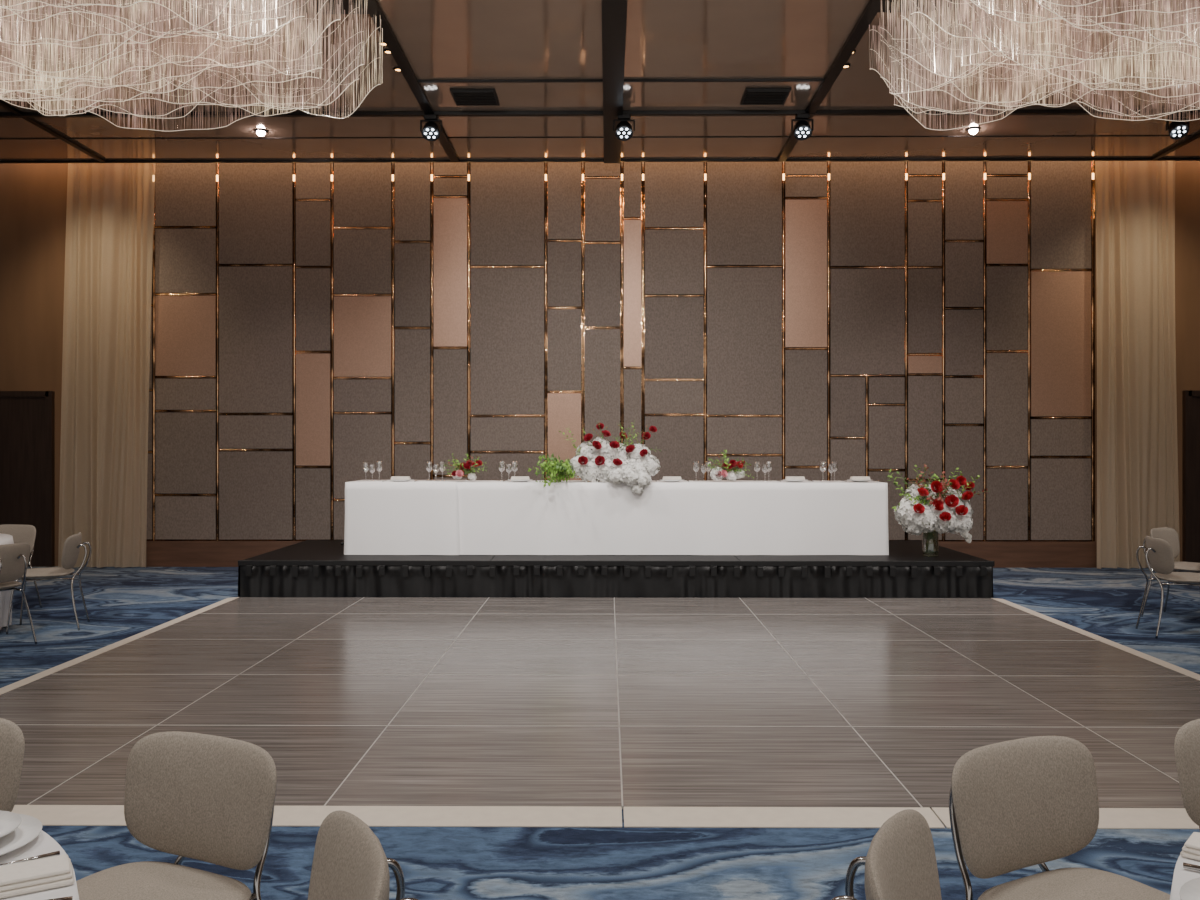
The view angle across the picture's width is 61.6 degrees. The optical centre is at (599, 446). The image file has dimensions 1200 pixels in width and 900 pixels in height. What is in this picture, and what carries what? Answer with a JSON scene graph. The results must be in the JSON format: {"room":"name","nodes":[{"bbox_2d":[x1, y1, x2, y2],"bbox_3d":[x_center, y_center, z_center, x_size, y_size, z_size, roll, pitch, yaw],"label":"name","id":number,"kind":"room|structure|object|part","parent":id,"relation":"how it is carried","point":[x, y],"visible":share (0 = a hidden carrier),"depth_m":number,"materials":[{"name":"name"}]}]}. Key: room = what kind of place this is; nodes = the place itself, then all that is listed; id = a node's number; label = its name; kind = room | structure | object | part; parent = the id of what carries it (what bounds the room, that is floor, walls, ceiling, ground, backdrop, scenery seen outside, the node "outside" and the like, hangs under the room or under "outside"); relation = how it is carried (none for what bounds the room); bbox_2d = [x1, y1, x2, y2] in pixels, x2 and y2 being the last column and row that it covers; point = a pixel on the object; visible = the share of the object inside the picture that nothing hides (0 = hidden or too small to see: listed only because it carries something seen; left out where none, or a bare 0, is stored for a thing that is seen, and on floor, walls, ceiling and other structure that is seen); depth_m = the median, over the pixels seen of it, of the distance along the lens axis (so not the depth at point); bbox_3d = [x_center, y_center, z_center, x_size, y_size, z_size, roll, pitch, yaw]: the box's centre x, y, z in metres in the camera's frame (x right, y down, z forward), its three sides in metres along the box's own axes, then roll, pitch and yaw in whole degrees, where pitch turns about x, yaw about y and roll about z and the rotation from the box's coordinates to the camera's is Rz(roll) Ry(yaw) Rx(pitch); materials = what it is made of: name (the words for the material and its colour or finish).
{"room":"event hall","nodes":[
{"label":"event hall","id":0,"kind":"room"},
{"bbox_2d":[0,161,1199,566],"bbox_3d":[0.101,-1.250,12.633,18.000,5.500,0.134,0,0,0],"label":"wall","id":1,"kind":"structure","parent":0,"point":[312,323],"depth_m":12.57,"materials":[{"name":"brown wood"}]},
{"bbox_2d":[0,391,54,566],"bbox_3d":[-7.750,0.400,12.611,1.780,2.200,0.098,0,0,0],"label":"door","id":2,"kind":"structure","parent":1,"relation":"in","point":[27,418],"depth_m":12.61,"materials":[{"name":"brown wood"}]},
{"bbox_2d":[146,541,1095,567],"bbox_3d":[0.203,1.339,12.573,11.929,0.323,0.048,0,0,0],"label":"baseboard","id":3,"kind":"structure","parent":1,"relation":"attached to","point":[1005,554],"depth_m":12.53,"materials":[{"name":"brown wood"}]},
{"bbox_2d":[216,173,1093,180],"bbox_3d":[0.269,-3.370,12.568,11.760,0.080,0.008,0,0,0],"label":"light","id":4,"kind":"object","parent":1,"relation":"attached to","point":[219,176],"depth_m":12.57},
{"bbox_2d":[1182,391,1199,562],"bbox_3d":[8.149,0.400,12.485,1.780,2.200,0.098,0,0,0],"label":"door","id":5,"kind":"structure","parent":1,"relation":"in","point":[1190,400],"depth_m":12.49,"materials":[{"name":"brown wood"}]},
{"bbox_2d":[0,566,1199,899],"bbox_3d":[0.046,1.543,5.750,18.000,0.115,14.500,0,0,0],"label":"floor","id":6,"kind":"structure","parent":0,"point":[381,711],"depth_m":5.55,"materials":[{"name":"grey wood"}]},
{"bbox_2d":[0,533,13,629],"bbox_3d":[-5.696,1.125,7.996,1.794,0.750,1.794,0,0,0],"label":"round table","id":7,"kind":"object","parent":6,"relation":"on","point":[5,596],"visible":0.46,"depth_m":8.29,"materials":[{"name":"white fabric"}]},
{"bbox_2d":[0,718,24,811],"bbox_3d":[-1.754,1.111,2.498,0.491,0.779,0.570,0,0,-4],"label":"dining chair","id":8,"kind":"object","parent":6,"relation":"on","point":[12,743],"visible":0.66,"depth_m":2.64,"materials":[{"name":"beige fabric"}]},
{"bbox_2d":[0,543,36,644],"bbox_3d":[-4.591,1.111,7.538,0.570,0.779,0.491,0,0,22],"label":"dining chair","id":9,"kind":"object","parent":6,"relation":"on","point":[14,558],"visible":1,"depth_m":7.54,"materials":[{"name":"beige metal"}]},
{"bbox_3d":[-4.643,1.044,7.560,0.430,0.065,0.460,0,0,22],"label":"seat","id":10,"kind":"part","parent":9,"relation":"part of","materials":[{"name":"beige fabric"}]},
{"bbox_3d":[-4.439,0.864,7.476,0.080,0.295,0.491,12,5,22],"label":"backrest","id":11,"kind":"part","parent":9,"relation":"part of","materials":[{"name":"beige fabric"}]},
{"bbox_2d":[0,524,41,607],"bbox_3d":[-5.459,1.111,9.168,0.492,0.779,0.570,0,0,11],"label":"dining chair","id":12,"kind":"object","parent":6,"relation":"on","point":[20,533],"visible":0.48,"depth_m":9.32,"materials":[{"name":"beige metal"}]},
{"bbox_3d":[-5.426,0.864,9.329,0.491,0.295,0.080,0,-11,11],"label":"backrest","id":13,"kind":"part","parent":12,"relation":"part of","materials":[{"name":"beige fabric"}]},
{"bbox_2d":[0,831,78,899],"bbox_3d":[-1.679,1.125,1.303,1.794,0.750,1.794,0,0,0],"label":"round table","id":14,"kind":"object","parent":6,"relation":"on","point":[43,843],"visible":0.41,"depth_m":1.84,"materials":[{"name":"white fabric"}]},
{"bbox_2d":[0,813,41,855],"bbox_3d":[-1.193,0.740,1.874,0.270,0.019,0.270,0,0,0],"label":"dinner plate","id":15,"kind":"object","parent":14,"relation":"on","point":[30,827],"visible":0.8,"depth_m":1.91,"materials":[{"name":"white ceramic"}]},
{"bbox_2d":[0,810,20,836],"bbox_3d":[-1.193,0.721,1.874,0.200,0.017,0.200,0,0,0],"label":"dinner plate","id":16,"kind":"object","parent":15,"relation":"on","point":[9,821],"visible":1,"depth_m":1.92,"materials":[{"name":"white ceramic"}]},
{"bbox_2d":[0,851,59,865],"bbox_3d":[-1.064,0.743,1.782,0.190,0.010,0.022,0,0,-38],"label":"fork","id":17,"kind":"object","parent":14,"relation":"on","point":[56,853],"visible":0.71,"depth_m":1.81,"materials":[{"name":"metal"}]},
{"bbox_2d":[0,854,74,898],"bbox_3d":[-1.017,0.737,1.705,0.220,0.026,0.094,0,0,-31],"label":"folded napkin","id":18,"kind":"object","parent":14,"relation":"on","point":[31,876],"visible":1,"depth_m":1.71,"materials":[{"name":"fabric"}]},
{"bbox_2d":[48,896,72,899],"bbox_3d":[-0.968,0.742,1.609,0.220,0.012,0.016,0,0,-24],"label":"table knife","id":19,"kind":"object","parent":14,"relation":"on","point":[69,897],"visible":1,"depth_m":1.65,"materials":[{"name":"metal"}]},
{"bbox_2d":[6,532,91,633],"bbox_3d":[-4.556,1.111,8.356,0.570,0.779,0.491,0,0,-18],"label":"dining chair","id":20,"kind":"object","parent":6,"relation":"on","point":[71,548],"visible":0.88,"depth_m":8.25,"materials":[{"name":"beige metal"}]},
{"bbox_3d":[-4.708,1.283,8.107,0.141,0.434,0.021,0,0,-42],"label":"leg","id":21,"kind":"part","parent":20,"relation":"part of","materials":[{"name":"silver metal"}]},
{"bbox_3d":[-4.824,1.283,8.473,0.141,0.434,0.021,0,0,7],"label":"leg","id":22,"kind":"part","parent":20,"relation":"part of","materials":[{"name":"silver metal"}]},
{"bbox_3d":[-4.610,1.044,8.339,0.430,0.065,0.460,0,0,-18],"label":"seat","id":23,"kind":"part","parent":20,"relation":"part of","materials":[{"name":"beige fabric"}]},
{"bbox_3d":[-4.399,0.864,8.406,0.080,0.295,0.491,12,-3,-17],"label":"backrest","id":24,"kind":"part","parent":20,"relation":"part of","materials":[{"name":"beige fabric"}]},
{"bbox_2d":[58,163,155,567],"bbox_3d":[-6.109,-1.187,12.469,1.194,5.350,0.125,0,0,0],"label":"curtain","id":25,"kind":"object","parent":6,"relation":"on","point":[110,209],"visible":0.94,"depth_m":12.47,"materials":[{"name":"beige fabric"}]},
{"bbox_2d":[76,731,276,899],"bbox_3d":[-1.038,1.111,2.325,0.492,0.779,0.570,0,0,25],"label":"dining chair","id":26,"kind":"object","parent":6,"relation":"on","point":[203,797],"visible":0.98,"depth_m":2.44,"materials":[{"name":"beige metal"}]},
{"bbox_3d":[-1.062,1.044,2.274,0.460,0.065,0.430,0,0,25],"label":"seat","id":27,"kind":"part","parent":26,"relation":"part of","materials":[{"name":"beige fabric"}]},
{"bbox_3d":[-0.968,0.864,2.473,0.491,0.295,0.080,0,-11,25],"label":"backrest","id":28,"kind":"part","parent":26,"relation":"part of","materials":[{"name":"beige fabric"}]},
{"bbox_2d":[308,810,417,899],"bbox_3d":[-0.602,1.111,1.774,0.570,0.779,0.491,0,0,-25],"label":"dining chair","id":29,"kind":"object","parent":6,"relation":"on","point":[350,862],"visible":1,"depth_m":1.93,"materials":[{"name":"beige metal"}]},
{"bbox_2d":[238,540,994,597],"bbox_3d":[0.158,1.312,11.067,7.570,0.370,2.264,0,0,0],"label":"stage","id":30,"kind":"object","parent":6,"relation":"on","point":[308,568],"visible":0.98,"depth_m":9.98,"materials":[{"name":"black fabric"}]},
{"bbox_2d":[344,480,888,554],"bbox_3d":[0.170,0.747,10.866,5.723,0.757,0.851,0,0,0],"label":"banquet table","id":31,"kind":"object","parent":30,"relation":"on","point":[420,517],"visible":1,"depth_m":10.49,"materials":[{"name":"white fabric"}]},
{"bbox_2d":[389,479,412,481],"bbox_3d":[-2.127,0.357,10.737,0.270,0.019,0.270,0,0,0],"label":"dinner plate","id":32,"kind":"object","parent":31,"relation":"on","point":[389,479],"visible":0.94,"depth_m":10.66,"materials":[{"name":"white ceramic"}]},
{"bbox_2d":[391,476,410,479],"bbox_3d":[-2.127,0.331,10.737,0.200,0.032,0.090,0,0,0],"label":"folded napkin","id":33,"kind":"object","parent":32,"relation":"on","point":[392,477],"visible":1,"depth_m":10.70,"materials":[{"name":"fabric"}]},
{"bbox_2d":[442,453,486,480],"bbox_3d":[-1.418,0.212,10.748,0.502,0.307,0.353,0,0,13],"label":"flower arrangement","id":34,"kind":"object","parent":31,"relation":"on","point":[458,473],"visible":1,"depth_m":10.72,"materials":[{"name":"red plant"}]},
{"bbox_2d":[509,479,531,481],"bbox_3d":[-0.851,0.357,10.727,0.270,0.019,0.270,0,0,0],"label":"dinner plate","id":35,"kind":"object","parent":31,"relation":"on","point":[509,479],"visible":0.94,"depth_m":10.65,"materials":[{"name":"white ceramic"}]},
{"bbox_2d":[511,476,529,479],"bbox_3d":[-0.851,0.331,10.727,0.200,0.032,0.090,0,0,-4],"label":"folded napkin","id":36,"kind":"object","parent":35,"relation":"on","point":[512,477],"visible":1,"depth_m":10.69,"materials":[{"name":"fabric"}]},
{"bbox_2d":[528,421,661,494],"bbox_3d":[-0.070,0.105,10.582,1.427,0.794,0.617,0,0,-9],"label":"flower arrangement","id":37,"kind":"object","parent":31,"relation":"on","point":[600,459],"visible":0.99,"depth_m":10.56,"materials":[{"name":"white plant"}]},
{"bbox_2d":[660,479,682,481],"bbox_3d":[0.766,0.357,10.714,0.270,0.019,0.270,0,0,0],"label":"dinner plate","id":38,"kind":"object","parent":31,"relation":"on","point":[660,479],"visible":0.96,"depth_m":10.64,"materials":[{"name":"white ceramic"}]},
{"bbox_2d":[663,476,680,479],"bbox_3d":[0.766,0.331,10.714,0.200,0.032,0.090,0,0,3],"label":"folded napkin","id":39,"kind":"object","parent":38,"relation":"on","point":[664,477],"visible":1,"depth_m":10.68,"materials":[{"name":"fabric"}]},
{"bbox_2d":[708,449,754,481],"bbox_3d":[1.407,0.196,10.752,0.494,0.347,0.384,0,0,12],"label":"flower arrangement","id":40,"kind":"object","parent":31,"relation":"on","point":[731,473],"visible":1,"depth_m":10.69,"materials":[{"name":"red plant"}]},
{"bbox_2d":[783,479,805,481],"bbox_3d":[2.074,0.357,10.704,0.270,0.019,0.270,0,0,0],"label":"dinner plate","id":41,"kind":"object","parent":31,"relation":"on","point":[783,479],"visible":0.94,"depth_m":10.62,"materials":[{"name":"white ceramic"}]},
{"bbox_2d":[785,477,804,479],"bbox_3d":[2.074,0.331,10.704,0.200,0.032,0.090,0,0,-2],"label":"folded napkin","id":42,"kind":"object","parent":41,"relation":"on","point":[786,478],"visible":1,"depth_m":10.66,"materials":[{"name":"fabric"}]},
{"bbox_2d":[848,479,871,481],"bbox_3d":[2.765,0.357,10.698,0.270,0.019,0.270,0,0,0],"label":"dinner plate","id":43,"kind":"object","parent":31,"relation":"on","point":[848,479],"visible":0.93,"depth_m":10.62,"materials":[{"name":"white ceramic"}]},
{"bbox_2d":[850,477,869,479],"bbox_3d":[2.765,0.331,10.698,0.200,0.032,0.090,0,0,-1],"label":"folded napkin","id":44,"kind":"object","parent":43,"relation":"on","point":[851,478],"visible":1,"depth_m":10.66,"materials":[{"name":"fabric"}]},
{"bbox_2d":[887,463,987,556],"bbox_3d":[3.543,0.649,10.335,1.014,0.959,0.676,0,0,-19],"label":"flower arrangement","id":45,"kind":"object","parent":30,"relation":"on","point":[939,507],"visible":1,"depth_m":10.25,"materials":[{"name":"white plant"}]},
{"bbox_3d":[3.422,0.903,10.424,0.116,0.393,0.105,0,0,-43],"label":"flower stem","id":46,"kind":"part","parent":45,"relation":"part of","materials":[{"name":"green plant"}]},
{"bbox_2d":[831,809,941,899],"bbox_3d":[0.699,1.111,1.780,0.570,0.779,0.491,0,0,25],"label":"dining chair","id":47,"kind":"object","parent":6,"relation":"on","point":[900,862],"visible":1,"depth_m":1.93,"materials":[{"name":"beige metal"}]},
{"bbox_3d":[0.551,0.864,1.850,0.080,0.295,0.491,-12,-5,25],"label":"backrest","id":48,"kind":"part","parent":47,"relation":"part of","materials":[{"name":"beige fabric"}]},
{"bbox_2d":[949,736,1169,899],"bbox_3d":[1.088,1.111,2.285,0.491,0.779,0.570,0,0,-28],"label":"dining chair","id":49,"kind":"object","parent":6,"relation":"on","point":[1016,804],"visible":1,"depth_m":2.41,"materials":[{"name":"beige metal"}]},
{"bbox_3d":[1.012,0.864,2.430,0.491,0.295,0.080,0,-11,-28],"label":"backrest","id":50,"kind":"part","parent":49,"relation":"part of","materials":[{"name":"beige fabric"}]},
{"bbox_3d":[1.114,1.044,2.235,0.460,0.065,0.430,0,0,-28],"label":"seat","id":51,"kind":"part","parent":49,"relation":"part of","materials":[{"name":"beige fabric"}]},
{"bbox_2d":[1095,161,1179,568],"bbox_3d":[6.610,-1.187,12.370,1.042,5.350,0.140,0,0,0],"label":"curtain","id":52,"kind":"object","parent":6,"relation":"on","point":[1138,491],"visible":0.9,"depth_m":12.37,"materials":[{"name":"beige fabric"}]},
{"bbox_2d":[1136,536,1199,638],"bbox_3d":[4.632,1.111,8.051,0.570,0.779,0.492,0,0,9],"label":"dining chair","id":53,"kind":"object","parent":6,"relation":"on","point":[1159,551],"visible":1,"depth_m":7.95,"materials":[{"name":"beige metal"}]},
{"bbox_3d":[4.471,0.864,8.078,0.080,0.295,0.491,-11,-2,9],"label":"backrest","id":54,"kind":"part","parent":53,"relation":"part of","materials":[{"name":"beige fabric"}]},
{"bbox_3d":[4.688,1.044,8.041,0.430,0.065,0.460,0,0,9],"label":"seat","id":55,"kind":"part","parent":53,"relation":"part of","materials":[{"name":"beige fabric"}]},
{"bbox_2d":[1141,527,1199,616],"bbox_3d":[5.100,1.111,8.815,0.491,0.779,0.570,0,0,-37],"label":"dining chair","id":56,"kind":"object","parent":6,"relation":"on","point":[1170,535],"visible":0.46,"depth_m":8.95,"materials":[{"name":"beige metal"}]},
{"bbox_3d":[5.003,0.864,8.947,0.491,0.295,0.080,0,-11,-37],"label":"backrest","id":57,"kind":"part","parent":56,"relation":"part of","materials":[{"name":"beige fabric"}]},
{"bbox_3d":[5.134,1.044,8.770,0.460,0.065,0.430,0,0,-37],"label":"seat","id":58,"kind":"part","parent":56,"relation":"part of","materials":[{"name":"beige fabric"}]},
{"bbox_2d":[1170,855,1199,899],"bbox_3d":[1.761,1.125,1.296,1.794,0.750,1.794,0,0,0],"label":"round table","id":59,"kind":"object","parent":6,"relation":"on","point":[1181,875],"visible":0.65,"depth_m":1.76,"materials":[{"name":"white fabric"}]},
{"bbox_2d":[1179,877,1199,899],"bbox_3d":[1.067,0.740,1.583,0.270,0.019,0.270,0,0,0],"label":"dinner plate","id":60,"kind":"object","parent":59,"relation":"on","point":[1190,890],"visible":1,"depth_m":1.66,"materials":[{"name":"white ceramic"}]},
{"bbox_2d":[1180,832,1199,860],"bbox_3d":[1.173,0.737,1.802,0.220,0.026,0.094,0,0,41],"label":"folded napkin","id":61,"kind":"object","parent":59,"relation":"on","point":[1191,848],"visible":1,"depth_m":1.83,"materials":[{"name":"fabric"}]},
{"bbox_2d":[1183,862,1199,870],"bbox_3d":[1.115,0.743,1.734,0.190,0.010,0.022,0,0,34],"label":"fork","id":62,"kind":"object","parent":59,"relation":"on","point":[1185,865],"visible":1,"depth_m":1.78,"materials":[{"name":"metal"}]},
{"bbox_2d":[1174,719,1199,829],"bbox_3d":[1.749,1.111,2.493,0.491,0.779,0.570,0,0,-1],"label":"dining chair","id":63,"kind":"object","parent":6,"relation":"on","point":[1187,739],"visible":0.83,"depth_m":2.62,"materials":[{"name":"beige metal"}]},
{"bbox_2d":[0,0,1199,160],"bbox_3d":[0.043,-3.560,5.385,18.000,0.120,13.770,0,0,0],"label":"ceiling","id":64,"kind":"structure","parent":0,"point":[439,39],"depth_m":10.22,"materials":[{"name":"brown paint"}]},
{"bbox_2d":[0,100,104,161],"bbox_3d":[-6.083,-3.485,8.399,0.060,0.029,7.700,0,0,0],"label":"trim","id":65,"kind":"structure","parent":64,"relation":"attached to","point":[3,104],"depth_m":11.13,"materials":[{"name":"black metal"}]},
{"bbox_2d":[0,0,382,131],"bbox_3d":[-3.666,-3.034,7.066,3.849,0.933,2.566,0,0,0],"label":"chandelier","id":66,"kind":"object","parent":64,"relation":"hanging from","point":[32,31],"visible":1,"depth_m":7.30,"materials":[{"name":"glass"}]},
{"bbox_3d":[-3.644,-3.485,7.079,3.600,0.030,2.000,0,0,0],"label":"ceiling plate","id":67,"kind":"part","parent":66,"relation":"part of","materials":[{"name":"white metal"}]},
{"bbox_2d":[254,129,266,135],"bbox_3d":[-3.752,-3.468,11.130,0.135,0.064,0.135,0,0,0],"label":"recessed light","id":68,"kind":"object","parent":64,"relation":"in","point":[261,132],"visible":1,"depth_m":11.10,"materials":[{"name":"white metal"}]},
{"bbox_3d":[-3.752,-3.466,11.130,0.088,0.061,0.088,0,0,0],"label":"bulb","id":69,"kind":"part","parent":68,"relation":"part of","materials":[{"name":"white glass"}]},
{"bbox_2d":[383,49,390,53],"bbox_3d":[-1.869,-3.492,8.884,0.090,0.016,0.090,0,0,0],"label":"recessed light","id":70,"kind":"object","parent":64,"relation":"in","point":[386,51],"visible":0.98,"depth_m":8.87,"materials":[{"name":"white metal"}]},
{"bbox_2d":[363,0,458,161],"bbox_3d":[-1.794,-3.482,8.364,0.100,0.034,7.700,0,0,0],"label":"trim","id":71,"kind":"structure","parent":64,"relation":"attached to","point":[373,7],"depth_m":9.14,"materials":[{"name":"black metal"}]},
{"bbox_2d":[450,88,499,105],"bbox_3d":[-1.246,-3.485,10.040,0.440,0.030,0.440,0,0,0],"label":"ceiling vent","id":72,"kind":"object","parent":64,"relation":"in","point":[461,96],"visible":1,"depth_m":9.99,"materials":[{"name":"black metal"}]},
{"bbox_2d":[0,135,1192,138],"bbox_3d":[0.090,-3.495,11.357,17.800,0.007,0.015,0,0,0],"label":"trim","id":73,"kind":"structure","parent":64,"relation":"attached to","point":[1162,135],"depth_m":11.35,"materials":[{"name":"black metal"}]},
{"bbox_2d":[0,109,1199,117],"bbox_3d":[0.083,-3.479,10.490,17.800,0.038,0.060,0,0,0],"label":"trim","id":74,"kind":"structure","parent":64,"relation":"attached to","point":[1017,111],"depth_m":10.47,"materials":[{"name":"black metal"}]},
{"bbox_2d":[420,114,441,140],"bbox_3d":[-1.766,-3.331,10.493,0.208,0.255,0.197,0,0,39],"label":"stage light","id":75,"kind":"object","parent":74,"relation":"hanging from","point":[430,131],"visible":1,"depth_m":10.47,"materials":[{"name":"black metal"}]},
{"bbox_2d":[613,114,634,140],"bbox_3d":[0.247,-3.331,10.477,0.208,0.255,0.197,0,0,39],"label":"stage light","id":76,"kind":"object","parent":74,"relation":"hanging from","point":[624,132],"visible":1,"depth_m":10.45,"materials":[{"name":"black metal"}]},
{"bbox_2d":[791,113,813,140],"bbox_3d":[2.103,-3.331,10.462,0.208,0.255,0.197,0,0,39],"label":"stage light","id":77,"kind":"object","parent":74,"relation":"hanging from","point":[802,129],"visible":1,"depth_m":10.44,"materials":[{"name":"black metal"}]},
{"bbox_2d":[1166,112,1188,139],"bbox_3d":[5.992,-3.331,10.431,0.208,0.255,0.197,0,0,39],"label":"stage light","id":78,"kind":"object","parent":74,"relation":"hanging from","point":[1177,129],"visible":0.91,"depth_m":10.41,"materials":[{"name":"black metal"}]},
{"bbox_2d":[0,158,1199,162],"bbox_3d":[0.097,-3.487,12.250,17.800,0.024,0.040,0,0,0],"label":"trim","id":79,"kind":"structure","parent":64,"relation":"attached to","point":[905,159],"depth_m":12.24,"materials":[{"name":"black metal"}]},
{"bbox_2d":[602,0,626,162],"bbox_3d":[0.116,-3.470,8.349,0.200,0.059,7.700,0,0,0],"label":"trim","id":80,"kind":"structure","parent":64,"relation":"attached to","point":[614,12],"depth_m":9.14,"materials":[{"name":"black metal"}]},
{"bbox_2d":[418,79,823,82],"bbox_3d":[0.196,-3.489,9.584,3.860,0.018,0.030,0,0,0],"label":"trim","id":81,"kind":"structure","parent":64,"relation":"attached to","point":[532,80],"depth_m":9.58,"materials":[{"name":"black metal"}]},
{"bbox_2d":[740,88,790,104],"bbox_3d":[1.645,-3.485,10.017,0.440,0.030,0.440,0,0,0],"label":"ceiling vent","id":82,"kind":"object","parent":64,"relation":"in","point":[751,96],"visible":1,"depth_m":9.96,"materials":[{"name":"black metal"}]},
{"bbox_2d":[777,0,884,160],"bbox_3d":[2.166,-3.482,8.333,0.100,0.034,7.700,0,0,0],"label":"trim","id":83,"kind":"structure","parent":64,"relation":"attached to","point":[872,8],"depth_m":9.07,"materials":[{"name":"black metal"}]},
{"bbox_2d":[967,127,979,134],"bbox_3d":[4.108,-3.468,11.068,0.135,0.064,0.135,0,0,0],"label":"recessed light","id":84,"kind":"object","parent":64,"relation":"in","point":[973,130],"visible":1,"depth_m":11.04,"materials":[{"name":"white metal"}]},
{"bbox_3d":[4.108,-3.466,11.068,0.088,0.061,0.088,0,0,0],"label":"bulb","id":85,"kind":"part","parent":84,"relation":"part of","materials":[{"name":"white glass"}]},
{"bbox_2d":[869,0,1199,129],"bbox_3d":[4.042,-3.033,7.030,3.856,0.934,2.551,0,0,0],"label":"chandelier","id":86,"kind":"object","parent":64,"relation":"hanging from","point":[1082,44],"visible":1,"depth_m":7.27,"materials":[{"name":"glass"}]},
{"bbox_3d":[4.026,-3.485,7.018,3.660,0.030,2.000,0,0,0],"label":"ceiling plate","id":87,"kind":"part","parent":86,"relation":"part of","materials":[{"name":"white metal"}]},
{"bbox_2d":[1152,132,1199,159],"bbox_3d":[6.666,-3.485,8.297,0.060,0.029,7.700,0,0,0],"label":"trim","id":88,"kind":"structure","parent":64,"relation":"attached to","point":[1194,137],"depth_m":11.65,"materials":[{"name":"black metal"}]}
]}

